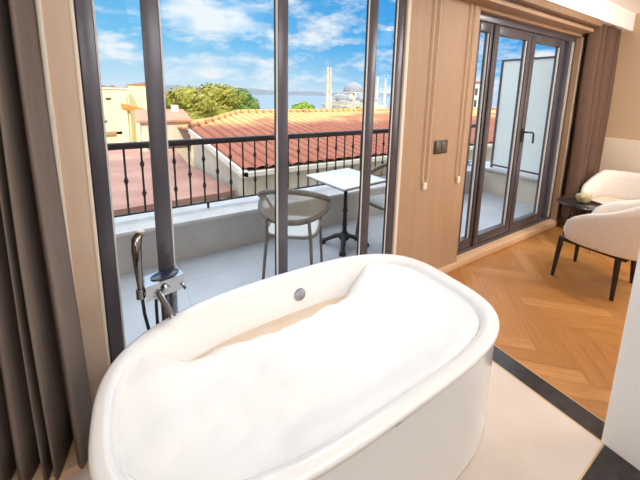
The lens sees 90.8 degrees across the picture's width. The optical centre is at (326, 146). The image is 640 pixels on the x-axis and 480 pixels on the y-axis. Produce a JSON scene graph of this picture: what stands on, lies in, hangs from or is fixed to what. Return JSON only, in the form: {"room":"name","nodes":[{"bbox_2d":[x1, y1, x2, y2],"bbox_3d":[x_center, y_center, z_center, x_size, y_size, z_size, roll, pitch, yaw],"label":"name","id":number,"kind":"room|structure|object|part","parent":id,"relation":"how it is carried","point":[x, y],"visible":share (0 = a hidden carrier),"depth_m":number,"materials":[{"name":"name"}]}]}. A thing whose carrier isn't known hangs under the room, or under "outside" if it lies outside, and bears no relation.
{"room":"hotel room","nodes":[
{"label":"hotel room","id":0,"kind":"room"},
{"bbox_2d":[33,0,110,406],"bbox_3d":[-1.668,0.117,0.953,1.553,2.620,0.180,-5,11,-32],"label":"wall","id":1,"kind":"structure","parent":0,"point":[56,13],"depth_m":1.27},
{"bbox_2d":[12,439,87,479],"bbox_3d":[-1.563,1.303,0.990,1.610,0.034,0.181,-5,11,-32],"label":"baseboard","id":2,"kind":"structure","parent":1,"relation":"attached to","point":[71,467],"depth_m":1.24,"materials":[{"name":"brown wood"}]},
{"bbox_2d":[35,0,77,305],"bbox_3d":[-1.039,0.027,1.214,0.016,2.500,0.022,-5,11,-32],"label":"trim","id":3,"kind":"structure","parent":1,"relation":"attached to","point":[38,4],"depth_m":1.18,"materials":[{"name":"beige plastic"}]},
{"bbox_2d":[69,0,110,367],"bbox_3d":[-0.983,0.084,1.306,0.013,2.360,0.064,-5,11,-32],"label":"trim","id":4,"kind":"structure","parent":1,"relation":"attached to","point":[71,4],"depth_m":1.29,"materials":[{"name":"beige wood"}]},
{"bbox_2d":[119,191,533,346],"bbox_3d":[-0.260,1.085,3.038,8.600,0.148,1.580,-5,11,-32],"label":"floor","id":5,"kind":"structure","parent":0,"point":[208,276],"depth_m":2.81,"materials":[{"name":"grey tile"}]},
{"bbox_2d":[257,188,330,278],"bbox_3d":[-0.261,0.673,2.527,0.586,0.832,0.507,2,10,6],"label":"bistro chair","id":6,"kind":"object","parent":5,"relation":"on","point":[306,209],"visible":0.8,"depth_m":2.32,"materials":[{"name":"beige paint"}]},
{"bbox_3d":[-0.462,0.813,2.356,0.069,0.604,0.056,-3,10,-22],"label":"leg","id":7,"kind":"part","parent":6,"relation":"part of","materials":[{"name":"beige paint"}]},
{"bbox_3d":[-0.258,0.641,2.539,0.384,0.016,0.384,2,10,6],"label":"seat","id":8,"kind":"part","parent":6,"relation":"part of","materials":[{"name":"grey"}]},
{"bbox_3d":[-0.263,0.414,2.403,0.586,0.282,0.348,2,10,6],"label":"frame","id":9,"kind":"part","parent":6,"relation":"part of","materials":[{"name":"beige paint"}]},
{"bbox_3d":[-0.259,0.645,2.540,0.425,0.025,0.425,2,10,6],"label":"seat frame","id":10,"kind":"part","parent":6,"relation":"part of","materials":[{"name":"beige paint"}]},
{"bbox_3d":[-0.110,0.827,2.321,0.069,0.604,0.056,8,11,34],"label":"leg","id":11,"kind":"part","parent":6,"relation":"part of","materials":[{"name":"beige paint"}]},
{"bbox_3d":[-0.034,0.740,2.670,0.054,0.663,0.196,0,10,-10],"label":"leg","id":12,"kind":"part","parent":6,"relation":"part of","materials":[{"name":"beige paint"}]},
{"bbox_2d":[306,168,385,256],"bbox_3d":[0.187,0.647,3.134,0.558,0.700,0.578,-6,12,-38],"label":"cafe table","id":13,"kind":"object","parent":5,"relation":"on","point":[345,180],"visible":0.8,"depth_m":3.08,"materials":[{"name":"white"}]},
{"bbox_2d":[355,162,386,235],"bbox_3d":[0.629,0.583,3.188,0.507,0.832,0.586,-6,12,-36],"label":"bistro chair","id":14,"kind":"object","parent":5,"relation":"on","point":[377,201],"visible":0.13,"depth_m":3.29,"materials":[{"name":"grey plastic"}]},
{"bbox_3d":[0.616,0.555,3.173,0.384,0.016,0.384,-6,12,-36],"label":"seat","id":15,"kind":"part","parent":14,"relation":"part of","materials":[{"name":"grey fabric"}]},
{"bbox_3d":[0.616,0.559,3.174,0.425,0.025,0.425,-6,12,-36],"label":"seat frame","id":16,"kind":"part","parent":14,"relation":"part of","materials":[{"name":"white fabric"}]},
{"bbox_3d":[0.700,0.305,3.189,0.348,0.282,0.586,-6,12,-36],"label":"frame","id":17,"kind":"part","parent":14,"relation":"part of","materials":[{"name":"beige paint"}]},
{"bbox_2d":[116,161,536,274],"bbox_3d":[-0.244,0.837,2.979,8.600,0.362,1.460,-5,11,-32],"label":"wall","id":18,"kind":"structure","parent":0,"point":[213,236],"depth_m":3.02,"materials":[{"name":"grey concrete"}]},
{"bbox_2d":[114,165,471,237],"bbox_3d":[-0.899,0.610,3.191,7.740,0.035,0.405,-5,11,-32],"label":"trim","id":19,"kind":"structure","parent":18,"relation":"on","point":[125,225],"depth_m":2.97,"materials":[{"name":"white stone"}]},
{"bbox_2d":[107,124,475,217],"bbox_3d":[-0.839,0.243,3.225,7.730,0.690,0.060,-5,11,-32],"label":"balcony railing","id":20,"kind":"object","parent":19,"relation":"on","point":[122,146],"visible":0.48,"depth_m":3.11,"materials":[{"name":"black metal"}]},
{"bbox_3d":[-0.831,-0.071,3.173,7.730,0.053,0.060,-5,11,-32],"label":"rail","id":21,"kind":"part","parent":20,"relation":"part of","materials":[{"name":"black metal"}]},
{"bbox_3d":[-0.845,0.522,3.272,7.730,0.014,0.024,-5,11,-32],"label":"rail","id":22,"kind":"part","parent":20,"relation":"part of","materials":[{"name":"black metal"}]},
{"bbox_2d":[392,0,411,254],"bbox_3d":[0.501,-0.038,2.240,0.029,2.360,0.096,-5,11,-32],"label":"trim","id":23,"kind":"structure","parent":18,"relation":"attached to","point":[409,2],"depth_m":2.18,"materials":[{"name":"beige wood"}]},
{"bbox_2d":[468,160,537,180],"bbox_3d":[2.883,0.384,4.896,0.500,0.040,1.490,-5,11,-32],"label":"trim","id":24,"kind":"structure","parent":18,"relation":"on","point":[533,177],"depth_m":4.79,"materials":[{"name":"white stone"}]},
{"bbox_2d":[490,56,554,174],"bbox_3d":[2.913,-0.410,4.497,0.030,1.660,0.995,-5,11,-32],"label":"privacy screen","id":25,"kind":"object","parent":24,"relation":"on","point":[542,66],"visible":0.59,"depth_m":4.58,"materials":[{"name":"white glass"}]},
{"bbox_2d":[62,361,639,479],"bbox_3d":[0.137,1.590,-0.032,3.382,0.120,4.120,-5,11,-32],"label":"floor","id":26,"kind":"structure","parent":0,"point":[525,437],"depth_m":1.38,"materials":[{"name":"beige tile"}]},
{"bbox_2d":[131,229,186,329],"bbox_3d":[-0.706,0.800,1.415,0.194,0.925,0.195,3,10,9],"label":"mixer","id":27,"kind":"object","parent":26,"relation":"on","point":[158,285],"visible":0.63,"depth_m":1.33,"materials":[{"name":"silver metal"}]},
{"bbox_3d":[-0.682,0.659,1.326,0.141,0.100,0.030,8,12,35],"label":"spout","id":28,"kind":"part","parent":27,"relation":"part of","materials":[{"name":"silver metal"}]},
{"bbox_3d":[-0.691,0.615,1.362,0.032,0.035,0.033,-6,12,-37],"label":"control knob","id":29,"kind":"part","parent":27,"relation":"part of","materials":[{"name":"silver metal"}]},
{"bbox_2d":[88,254,499,479],"bbox_3d":[-0.019,1.015,1.355,1.564,0.552,0.884,-5,11,-32],"label":"bathtub","id":30,"kind":"object","parent":26,"relation":"on","point":[434,429],"visible":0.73,"depth_m":1.15,"materials":[{"name":"white ceramic"}]},
{"bbox_2d":[191,296,343,360],"bbox_3d":[-0.017,0.926,1.340,1.376,0.001,0.696,-5,11,-32],"label":"water","id":31,"kind":"object","parent":30,"relation":"in","point":[276,325],"visible":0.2,"depth_m":1.56,"materials":[{"name":"beige liquid"}]},
{"bbox_2d":[119,263,479,479],"bbox_3d":[-0.016,0.880,1.333,1.457,0.215,0.779,-5,11,-32],"label":"foam","id":32,"kind":"object","parent":30,"relation":"in","point":[239,410],"visible":0.95,"depth_m":1.14,"materials":[{"name":"white"}]},
{"bbox_2d":[492,346,604,439],"bbox_3d":[1.666,1.482,0.827,0.116,0.121,3.970,-5,11,-32],"label":"trim","id":33,"kind":"structure","parent":26,"relation":"in","point":[583,417],"depth_m":1.62,"materials":[{"name":"black stone"}]},
{"bbox_2d":[492,360,639,470],"bbox_3d":[1.614,1.486,0.795,0.006,0.122,3.970,-5,11,-32],"label":"trim","id":34,"kind":"structure","parent":26,"relation":"in","point":[492,360],"depth_m":1.55,"materials":[{"name":"gold metal"}]},
{"bbox_2d":[578,444,604,479],"bbox_3d":[-0.209,1.491,0.515,3.382,0.120,0.006,-5,11,-32],"label":"trim","id":35,"kind":"structure","parent":26,"relation":"in","point":[602,446],"depth_m":1.32,"materials":[{"name":"gold metal"}]},
{"bbox_2d":[396,0,480,268],"bbox_3d":[0.797,-0.081,2.478,0.785,2.620,0.180,-5,11,-32],"label":"pillar","id":36,"kind":"structure","parent":0,"point":[428,219],"depth_m":2.38,"materials":[{"name":"brown wood"}]},
{"bbox_2d":[422,0,441,189],"bbox_3d":[0.761,-0.356,2.285,0.063,1.395,0.020,-5,11,-32],"label":"blind cord","id":37,"kind":"object","parent":36,"relation":"attached to","point":[424,185],"visible":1,"depth_m":2.28,"materials":[{"name":"beige fabric"}]},
{"bbox_2d":[434,140,447,153],"bbox_3d":[0.887,0.007,2.435,0.150,0.105,0.012,-5,11,-32],"label":"light switch","id":38,"kind":"object","parent":36,"relation":"attached to","point":[440,146],"visible":1,"depth_m":2.43,"materials":[{"name":"grey"}]},
{"bbox_2d":[456,3,476,182],"bbox_3d":[1.105,-0.384,2.498,0.063,1.395,0.020,-5,11,-32],"label":"blind cord","id":39,"kind":"object","parent":36,"relation":"attached to","point":[457,177],"visible":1,"depth_m":2.49,"materials":[{"name":"beige fabric"}]},
{"bbox_2d":[481,6,587,219],"bbox_3d":[2.350,-0.206,3.439,2.875,2.620,0.180,-5,11,-32],"label":"wall","id":40,"kind":"structure","parent":0,"point":[579,39],"depth_m":3.55,"materials":[{"name":"brown wood"}]},
{"bbox_2d":[438,219,558,273],"bbox_3d":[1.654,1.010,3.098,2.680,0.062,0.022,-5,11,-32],"label":"trim","id":41,"kind":"structure","parent":40,"relation":"in","point":[450,267],"depth_m":3.08,"materials":[{"name":"brown wood"}]},
{"bbox_2d":[457,13,576,254],"bbox_3d":[1.935,-0.098,3.158,1.860,2.096,0.144,-5,11,-32],"label":"door","id":42,"kind":"structure","parent":40,"relation":"in","point":[494,27],"depth_m":3.11,"materials":[{"name":"grey metal"}]},
{"bbox_3d":[2.026,-0.102,3.167,0.141,0.150,0.065,-5,11,-32],"label":"handle","id":43,"kind":"part","parent":42,"relation":"part of","materials":[{"name":"black metal"}]},
{"bbox_2d":[555,37,584,219],"bbox_3d":[2.785,-0.153,3.613,0.060,2.098,0.006,-5,11,-32],"label":"trim","id":44,"kind":"structure","parent":40,"relation":"attached to","point":[583,38],"depth_m":3.59,"materials":[{"name":"beige wood"}]},
{"bbox_2d":[559,22,620,224],"bbox_3d":[3.128,-0.208,3.683,0.764,2.262,0.140,-5,11,-32],"label":"curtain","id":45,"kind":"object","parent":40,"relation":"hanging from","point":[602,45],"visible":0.77,"depth_m":3.55,"materials":[{"name":"brown fabric"}]},
{"bbox_2d":[546,0,635,32],"bbox_3d":[1.994,-1.335,2.796,3.700,0.197,0.175,-5,11,-32],"label":"trim","id":46,"kind":"structure","parent":40,"relation":"attached to","point":[611,14],"depth_m":3.23,"materials":[{"name":"white paint"}]},
{"bbox_2d":[462,0,602,33],"bbox_3d":[1.620,-1.155,2.595,2.790,0.108,0.170,-5,11,-32],"label":"rail","id":47,"kind":"object","parent":46,"relation":"attached to","point":[542,11],"visible":1,"depth_m":2.73,"materials":[{"name":"brown wood"}]},
{"bbox_3d":[1.596,-1.145,2.615,2.770,0.016,0.115,-5,11,-32],"label":"moulding","id":48,"kind":"part","parent":47,"relation":"part of","materials":[{"name":"brown"}]},
{"bbox_3d":[1.620,-1.179,2.591,2.790,0.059,0.170,-5,11,-32],"label":"moulding","id":49,"kind":"part","parent":47,"relation":"part of","materials":[{"name":"brown"}]},
{"bbox_2d":[446,224,631,420],"bbox_3d":[3.115,1.365,1.724,3.290,0.120,3.970,-5,11,-32],"label":"floor","id":50,"kind":"structure","parent":0,"point":[564,327],"depth_m":2.28,"materials":[{"name":"brown wood"}]},
{"bbox_2d":[557,197,602,253],"bbox_3d":[2.552,0.805,3.200,0.400,0.477,0.400,-5,11,-32],"label":"side table","id":51,"kind":"object","parent":50,"relation":"on","point":[572,202],"visible":0.65,"depth_m":3.15,"materials":[{"name":"black wood"}]},
{"bbox_2d":[576,193,590,202],"bbox_3d":[2.584,0.508,3.166,0.136,0.122,0.136,-5,11,-32],"label":"jar","id":52,"kind":"object","parent":51,"relation":"on","point":[581,197],"visible":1,"depth_m":3.13,"materials":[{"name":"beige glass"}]},
{"bbox_2d":[551,199,639,301],"bbox_3d":[2.309,0.742,2.527,0.669,0.810,0.621,-5,11,-32],"label":"armchair","id":53,"kind":"object","parent":50,"relation":"on","point":[612,229],"visible":1,"depth_m":2.36,"materials":[{"name":"beige fabric"}]},
{"bbox_3d":[1.980,0.937,2.699,0.075,0.352,0.041,-2,10,-17],"label":"leg","id":54,"kind":"part","parent":53,"relation":"part of","materials":[{"name":"black wood"}]},
{"bbox_3d":[2.323,0.910,2.911,0.041,0.352,0.075,10,13,42],"label":"leg","id":55,"kind":"part","parent":53,"relation":"part of","materials":[{"name":"black wood"}]},
{"bbox_3d":[2.266,0.795,2.603,0.430,0.034,0.440,-5,11,-32],"label":"seat frame","id":56,"kind":"part","parent":53,"relation":"part of","materials":[{"name":"black wood"}]},
{"bbox_3d":[2.181,0.995,2.383,0.041,0.352,0.075,10,13,42],"label":"leg","id":57,"kind":"part","parent":53,"relation":"part of","materials":[{"name":"black wood"}]},
{"bbox_3d":[2.523,0.967,2.595,0.075,0.352,0.041,-2,10,-17],"label":"leg","id":58,"kind":"part","parent":53,"relation":"part of","materials":[{"name":"black wood"}]},
{"bbox_2d":[580,170,639,213],"bbox_3d":[3.168,0.667,3.385,0.621,0.713,0.669,-5,11,-32],"label":"armchair","id":59,"kind":"object","parent":50,"relation":"on","point":[606,186],"visible":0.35,"depth_m":3.56,"materials":[{"name":"beige fabric"}]},
{"bbox_2d":[592,196,626,203],"bbox_3d":[3.136,0.639,3.359,0.476,0.070,0.474,-5,11,-32],"label":"seat cushion","id":60,"kind":"object","parent":59,"relation":"on","point":[601,199],"depth_m":3.48,"materials":[{"name":"beige fabric"}]},
{"bbox_2d":[601,249,639,469],"bbox_3d":[2.024,0.284,0.091,0.128,2.498,2.725,-5,11,-32],"label":"wall partition","id":61,"kind":"structure","parent":0,"point":[621,432],"depth_m":1.31,"materials":[{"name":"white paint"}]},
{"bbox_2d":[494,345,604,421],"bbox_3d":[1.717,1.477,0.859,0.006,0.122,3.970,-5,11,-32],"label":"trim","id":62,"kind":"structure","parent":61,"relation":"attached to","point":[494,345],"depth_m":1.66,"materials":[{"name":"gold metal"}]},
{"bbox_2d":[605,13,639,140],"bbox_3d":[4.603,0.016,2.421,0.150,2.620,3.970,-5,11,-32],"label":"wall","id":63,"kind":"structure","parent":0,"point":[624,114],"depth_m":3.78,"materials":[{"name":"beige paint"}]},
{"bbox_2d":[599,137,639,173],"bbox_3d":[4.296,0.503,2.782,0.052,0.785,3.150,-5,11,-32],"label":"wall panel","id":64,"kind":"object","parent":63,"relation":"attached to","point":[618,154],"visible":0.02,"depth_m":3.83,"materials":[{"name":"beige"}]},
{"bbox_2d":[607,0,639,13],"bbox_3d":[1.703,-1.157,0.479,6.950,0.200,4.150,-5,11,-32],"label":"ceiling","id":65,"kind":"structure","parent":0,"point":[633,6],"depth_m":3.33,"materials":[{"name":"white paint"}]},
{"bbox_2d":[0,0,92,479],"bbox_3d":[-1.183,0.058,0.957,0.582,2.442,0.169,-5,11,-32],"label":"curtain","id":66,"kind":"object","parent":65,"relation":"hanging from","point":[46,402],"visible":1,"depth_m":1.11,"materials":[{"name":"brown fabric"}]},
{"bbox_3d":[-0.245,-1.218,1.612,1.737,0.140,0.180,-5,11,-32],"label":"lintel","id":67,"kind":"object","parent":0,"visible":0},
{"bbox_2d":[74,0,406,363],"bbox_3d":[-0.249,0.022,1.779,1.734,2.360,0.072,-5,11,-32],"label":"window","id":68,"kind":"structure","parent":67,"relation":"attached to","point":[150,16],"depth_m":1.47,"materials":[{"name":"grey metal"}]},
{"label":"outside","id":69,"kind":"structure","parent":0,"visible":0},
{"bbox_2d":[190,135,193,166],"bbox_3d":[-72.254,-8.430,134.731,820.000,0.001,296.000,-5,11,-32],"label":"ground","id":70,"kind":"structure","parent":69,"point":[191,137],"depth_m":78.53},
{"bbox_2d":[102,87,143,150],"bbox_3d":[-26.813,1.439,34.473,14.700,15.600,6.700,-5,11,-32],"label":"block","id":71,"kind":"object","parent":70,"relation":"on","point":[117,109],"visible":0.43,"depth_m":33.17,"materials":[{"name":"yellow"}]},
{"bbox_2d":[126,82,146,141],"bbox_3d":[-24.583,-0.454,43.625,4.250,16.420,5.400,-5,11,-32],"label":"building","id":72,"kind":"structure","parent":70,"relation":"on","point":[137,91],"depth_m":40.06,"materials":[{"name":"yellow paint"}]},
{"bbox_2d":[291,102,314,108],"bbox_3d":[-15.627,-25.461,223.285,18.859,12.185,12.849,-5,11,-32],"label":"round tree","id":73,"kind":"object","parent":70,"relation":"on","point":[302,105],"visible":0.49,"depth_m":220.46,"materials":[{"name":"green plant"}]},
{"bbox_2d":[321,67,385,108],"bbox_3d":[11.197,-33.786,131.007,213.450,55.000,230.606,-5,11,-32],"label":"mosque","id":74,"kind":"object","parent":70,"relation":"on","point":[352,96],"visible":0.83,"depth_m":244.38,"materials":[{"name":"grey stone"}]},
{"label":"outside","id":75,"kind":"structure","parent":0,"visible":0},
{"bbox_2d":[104,85,390,96],"bbox_3d":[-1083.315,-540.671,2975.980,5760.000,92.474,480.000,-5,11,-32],"label":"hills","id":76,"kind":"structure","parent":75,"point":[167,87],"depth_m":3247.94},
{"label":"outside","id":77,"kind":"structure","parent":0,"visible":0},
{"bbox_2d":[165,84,216,119],"bbox_3d":[-22.840,-4.257,51.208,10.260,11.508,7.034,-5,11,-32],"label":"leafy tree","id":78,"kind":"object","parent":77,"point":[194,102],"visible":0.57,"depth_m":49.92,"materials":[{"name":"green plant"}]},
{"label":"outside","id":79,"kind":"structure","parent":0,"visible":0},
{"bbox_2d":[199,82,241,117],"bbox_3d":[-20.698,-6.002,59.847,10.154,12.201,7.414,-5,11,-32],"label":"leafy tree","id":80,"kind":"object","parent":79,"point":[225,97],"visible":0.54,"depth_m":58.54,"materials":[{"name":"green plant"}]},
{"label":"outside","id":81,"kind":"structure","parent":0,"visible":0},
{"bbox_2d":[233,87,259,110],"bbox_3d":[-18.375,-7.106,68.879,8.692,11.508,7.036,-5,11,-32],"label":"leafy tree","id":82,"kind":"object","parent":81,"point":[247,101],"visible":0.39,"depth_m":67.78,"materials":[{"name":"green plant"}]},
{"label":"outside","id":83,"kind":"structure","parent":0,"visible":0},
{"bbox_2d":[108,149,234,214],"bbox_3d":[-7.844,4.156,11.084,6.960,6.800,9.650,-5,11,-32],"label":"roof","id":84,"kind":"structure","parent":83,"point":[132,156],"depth_m":9.20,"materials":[{"name":"pink concrete"}]},
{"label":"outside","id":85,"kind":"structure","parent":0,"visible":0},
{"bbox_2d":[177,108,495,197],"bbox_3d":[3.921,2.357,20.814,24.615,9.675,14.100,-5,11,-32],"label":"tiled roof","id":86,"kind":"structure","parent":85,"point":[243,122],"depth_m":11.12,"materials":[{"name":"tile"}]},
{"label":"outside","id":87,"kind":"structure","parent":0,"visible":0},
{"bbox_2d":[134,105,191,165],"bbox_3d":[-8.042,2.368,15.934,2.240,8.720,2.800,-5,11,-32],"label":"house","id":88,"kind":"structure","parent":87,"point":[176,117],"depth_m":14.72,"materials":[{"name":"beige paint"}]},
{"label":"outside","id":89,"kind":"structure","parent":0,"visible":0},
{"bbox_2d":[252,95,496,108],"bbox_3d":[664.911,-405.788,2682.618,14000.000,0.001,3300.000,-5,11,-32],"label":"sea","id":90,"kind":"structure","parent":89,"point":[266,101],"depth_m":1123.42,"materials":[{"name":"blue liquid"}]},
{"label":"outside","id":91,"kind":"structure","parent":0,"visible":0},
{"bbox_2d":[473,81,479,107],"bbox_3d":[17.324,-2.151,44.111,5.400,13.500,6.400,-5,11,-32],"label":"house","id":92,"kind":"structure","parent":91,"point":[477,84],"depth_m":41.11,"materials":[{"name":"grey"}]}
]}

